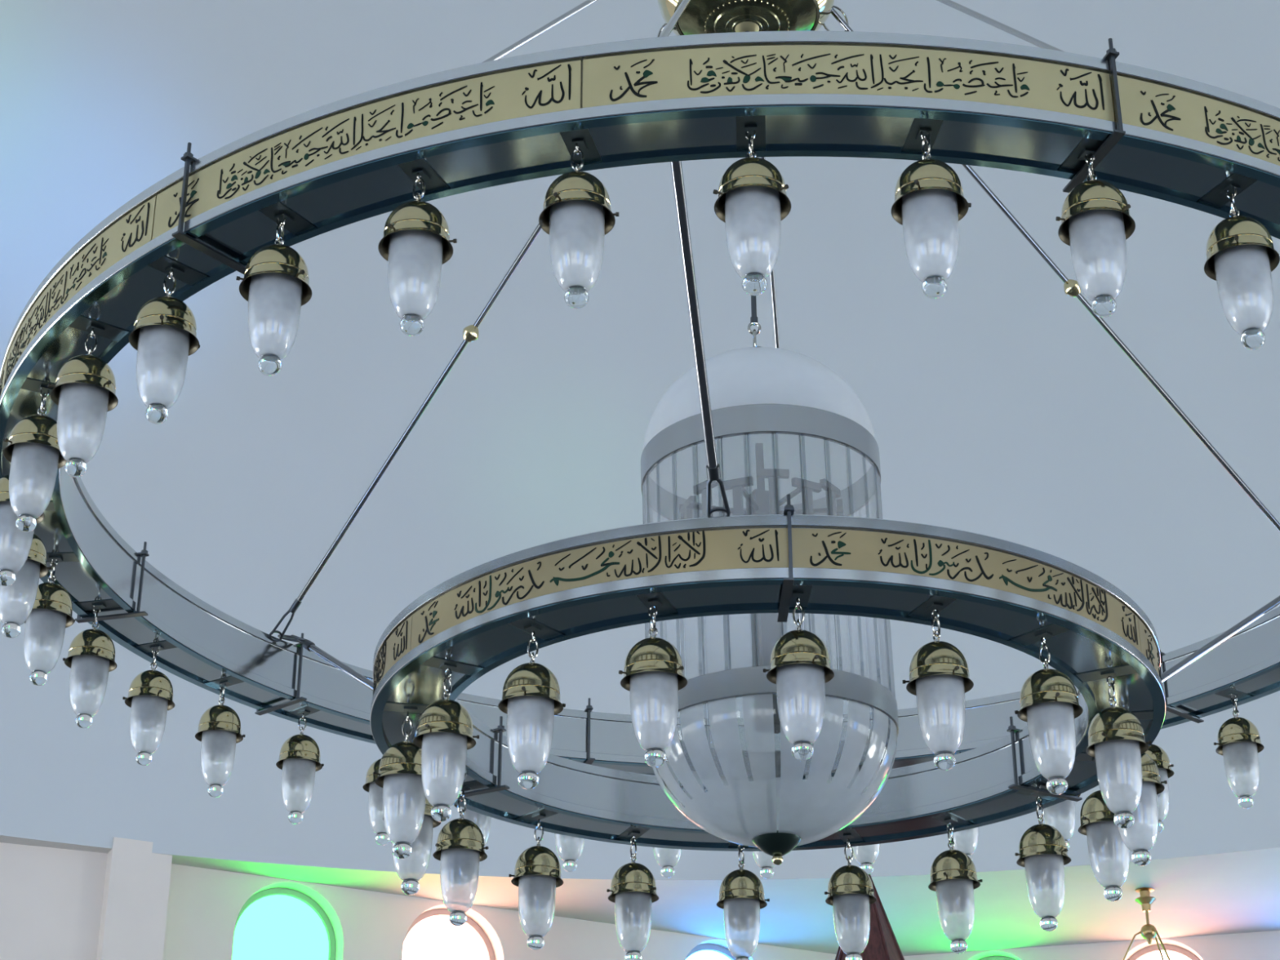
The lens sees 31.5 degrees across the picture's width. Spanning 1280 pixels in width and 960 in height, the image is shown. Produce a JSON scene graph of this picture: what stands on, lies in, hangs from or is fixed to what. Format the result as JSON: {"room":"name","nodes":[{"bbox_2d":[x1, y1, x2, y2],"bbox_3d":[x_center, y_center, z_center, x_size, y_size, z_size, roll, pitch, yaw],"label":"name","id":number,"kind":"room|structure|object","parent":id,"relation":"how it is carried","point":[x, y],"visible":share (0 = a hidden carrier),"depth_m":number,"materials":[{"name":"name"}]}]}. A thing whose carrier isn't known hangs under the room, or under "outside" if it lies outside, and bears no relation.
{"room":"mosque","nodes":[
{"label":"mosque","id":0,"kind":"room"},
{"bbox_2d":[0,842,107,959],"bbox_3d":[-5.126,4.119,10.984,4.540,5.246,0.001,9,-28,-18],"label":"wall","id":1,"kind":"structure","parent":0,"point":[51,899],"depth_m":12.62,"materials":[{"name":"white paint"}]},
{"bbox_2d":[96,836,172,959],"bbox_3d":[-2.895,4.503,11.835,0.339,5.308,0.400,12,-29,-23],"label":"pillar","id":2,"kind":"structure","parent":1,"relation":"attached to","point":[133,919],"depth_m":12.68,"materials":[{"name":"white paint"}]},
{"bbox_2d":[162,863,173,959],"bbox_3d":[-2.839,4.515,11.787,0.380,5.246,0.001,16,-30,-29],"label":"wall","id":3,"kind":"structure","parent":0,"point":[172,864],"depth_m":12.90,"materials":[{"name":"white paint"}]},
{"bbox_2d":[164,864,835,959],"bbox_3d":[-0.643,5.078,12.933,4.697,5.246,0.220,13,-29,-24],"label":"wall","id":4,"kind":"structure","parent":0,"point":[206,904],"depth_m":13.49,"materials":[{"name":"white paint"}]},
{"bbox_2d":[231,888,335,959],"bbox_3d":[-2.098,3.262,13.016,0.661,1.878,0.030,13,-29,-24],"label":"window","id":5,"kind":"structure","parent":4,"relation":"in","point":[273,923],"depth_m":13.34,"materials":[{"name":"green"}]},
{"bbox_2d":[402,908,495,959],"bbox_3d":[-1.178,3.469,13.443,0.656,1.883,0.030,13,-29,-24],"label":"window","id":6,"kind":"structure","parent":4,"relation":"in","point":[431,935],"depth_m":13.78,"materials":[{"name":"grey glass"}]},
{"bbox_2d":[684,943,737,959],"bbox_3d":[0.460,3.840,14.202,0.616,1.888,0.030,13,-29,-24],"label":"window","id":7,"kind":"structure","parent":4,"relation":"in","point":[706,951],"depth_m":14.59,"materials":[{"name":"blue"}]},
{"bbox_2d":[0,0,1279,879],"bbox_3d":[0.256,-4.988,7.258,17.327,7.850,17.327,2,-26,-3],"label":"ceiling","id":8,"kind":"structure","parent":0,"point":[997,405],"depth_m":13.67,"materials":[{"name":"paint"}]},
{"bbox_2d":[657,0,848,37],"bbox_3d":[0.252,-1.629,5.614,0.499,1.288,0.530,0,-26,0],"label":"hub","id":9,"kind":"object","parent":8,"relation":"hanging from","point":[700,16],"visible":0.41,"depth_m":5.32,"materials":[{"name":"gold metal"}]},
{"bbox_2d":[481,0,598,62],"bbox_3d":[-0.414,-0.830,4.803,1.472,1.531,0.042,13,-29,-25],"label":"suspension rod","id":10,"kind":"object","parent":9,"relation":"hanging from","point":[566,15],"visible":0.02,"depth_m":5.01,"materials":[{"name":"silver metal"}]},
{"bbox_2d":[0,31,1279,878],"bbox_3d":[0.244,-0.479,5.055,3.135,1.938,3.146,0,-26,0],"label":"chandelier ring","id":11,"kind":"object","parent":9,"relation":"hanging from","point":[1162,135],"depth_m":3.54,"materials":[{"name":"silver metal"}]},
{"bbox_2d":[277,634,373,690],"bbox_3d":[-0.622,0.498,5.317,0.732,0.482,0.051,-22,-33,37],"label":"strut","id":12,"kind":"object","parent":11,"relation":"attached to","point":[309,646],"visible":0.59,"depth_m":5.47,"materials":[{"name":"silver metal"}]},
{"bbox_2d":[670,160,730,517],"bbox_3d":[0.088,-0.288,3.709,0.051,0.482,0.659,-4,-26,8],"label":"suspension rod","id":13,"kind":"object","parent":11,"relation":"attached to","point":[713,468],"visible":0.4,"depth_m":3.74,"materials":[{"name":"silver metal"}]},
{"bbox_2d":[369,493,1167,959],"bbox_3d":[0.249,0.572,4.485,1.562,0.450,1.586,0,-26,0],"label":"chandelier ring","id":14,"kind":"object","parent":13,"relation":"hanging from","point":[484,617],"depth_m":4.10,"materials":[{"name":"silver metal"}]},
{"bbox_2d":[1160,595,1279,683],"bbox_3d":[1.284,0.375,5.062,0.724,0.482,0.051,12,-28,-23],"label":"strut","id":15,"kind":"object","parent":11,"relation":"attached to","point":[1275,602],"visible":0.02,"depth_m":5.07,"materials":[{"name":"silver metal"}]},
{"bbox_2d":[658,0,690,37],"bbox_3d":[0.132,-0.996,4.463,0.042,1.530,1.472,-4,-26,9],"label":"suspension rod","id":16,"kind":"object","parent":9,"relation":"hanging from","point":[677,14],"visible":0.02,"depth_m":3.92,"materials":[{"name":"silver metal"}]},
{"bbox_2d":[745,31,761,346],"bbox_3d":[0.251,-0.655,5.138,0.024,0.892,0.024,-22,-33,37],"label":"chain","id":17,"kind":"object","parent":9,"relation":"hanging from","point":[753,319],"visible":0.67,"depth_m":5.00,"materials":[{"name":"grey metal"}]},
{"bbox_2d":[760,156,812,716],"bbox_3d":[0.346,-0.329,5.824,0.042,1.530,1.471,-4,-26,7],"label":"suspension rod","id":18,"kind":"object","parent":9,"relation":"hanging from","point":[769,241],"visible":0.15,"depth_m":5.78,"materials":[{"name":"silver metal"}]},
{"bbox_2d":[936,0,1063,51],"bbox_3d":[0.758,-0.915,4.627,0.042,1.531,1.472,22,-34,-37],"label":"suspension rod","id":19,"kind":"object","parent":9,"relation":"hanging from","point":[1033,41],"visible":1,"depth_m":4.67,"materials":[{"name":"silver metal"}]},
{"bbox_2d":[831,7,1279,531],"bbox_3d":[0.929,-0.555,5.361,1.382,1.531,0.049,9,-27,-17],"label":"suspension rod","id":20,"kind":"object","parent":9,"relation":"hanging from","point":[1071,287],"visible":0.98,"depth_m":5.32,"materials":[{"name":"silver metal"}]},
{"bbox_2d":[0,835,1279,955],"bbox_3d":[0.471,-1.353,5.757,20.963,0.001,21.098,0,-26,0],"label":"ceiling","id":21,"kind":"structure","parent":0,"point":[1237,891],"depth_m":13.72,"materials":[{"name":"paint"}]},
{"bbox_2d":[1122,887,1170,959],"bbox_3d":[2.998,2.731,13.346,0.480,0.660,0.480,0,-26,0],"label":"ceiling lamp","id":22,"kind":"object","parent":21,"relation":"attached to","point":[1148,931],"visible":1,"depth_m":13.41,"materials":[{"name":"gold metal"}]},
{"bbox_2d":[640,346,898,865],"bbox_3d":[0.260,0.249,4.695,0.519,1.124,0.508,1,-26,-2],"label":"glass lantern","id":23,"kind":"object","parent":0,"point":[784,422],"visible":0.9,"depth_m":4.61,"materials":[{"name":"grey"}]},
{"bbox_2d":[902,930,1279,959],"bbox_3d":[4.400,5.199,13.170,5.979,5.246,0.220,-7,-27,14],"label":"wall","id":24,"kind":"structure","parent":0,"point":[1260,945],"depth_m":14.52,"materials":[{"name":"white paint"}]},
{"bbox_2d":[979,955,1014,959],"bbox_3d":[2.322,3.969,14.460,0.576,1.886,0.030,-7,-27,14],"label":"window","id":25,"kind":"structure","parent":24,"relation":"in","point":[993,957],"depth_m":14.85,"materials":[{"name":"green glass"}]},
{"bbox_2d":[1128,944,1199,959],"bbox_3d":[3.346,3.841,14.198,0.616,1.888,0.030,-7,-27,14],"label":"window","id":26,"kind":"structure","parent":24,"relation":"in","point":[1151,953],"depth_m":14.58,"materials":[{"name":"grey glass"}]},
{"label":"floor","id":27,"kind":"structure","parent":0,"visible":0},
{"bbox_2d":[835,874,904,959],"bbox_3d":[1.266,4.516,11.682,1.000,5.159,1.000,0,-26,0],"label":"pulpit","id":28,"kind":"object","parent":27,"relation":"on","point":[882,944],"visible":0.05,"depth_m":12.53,"materials":[{"name":"red wood"}]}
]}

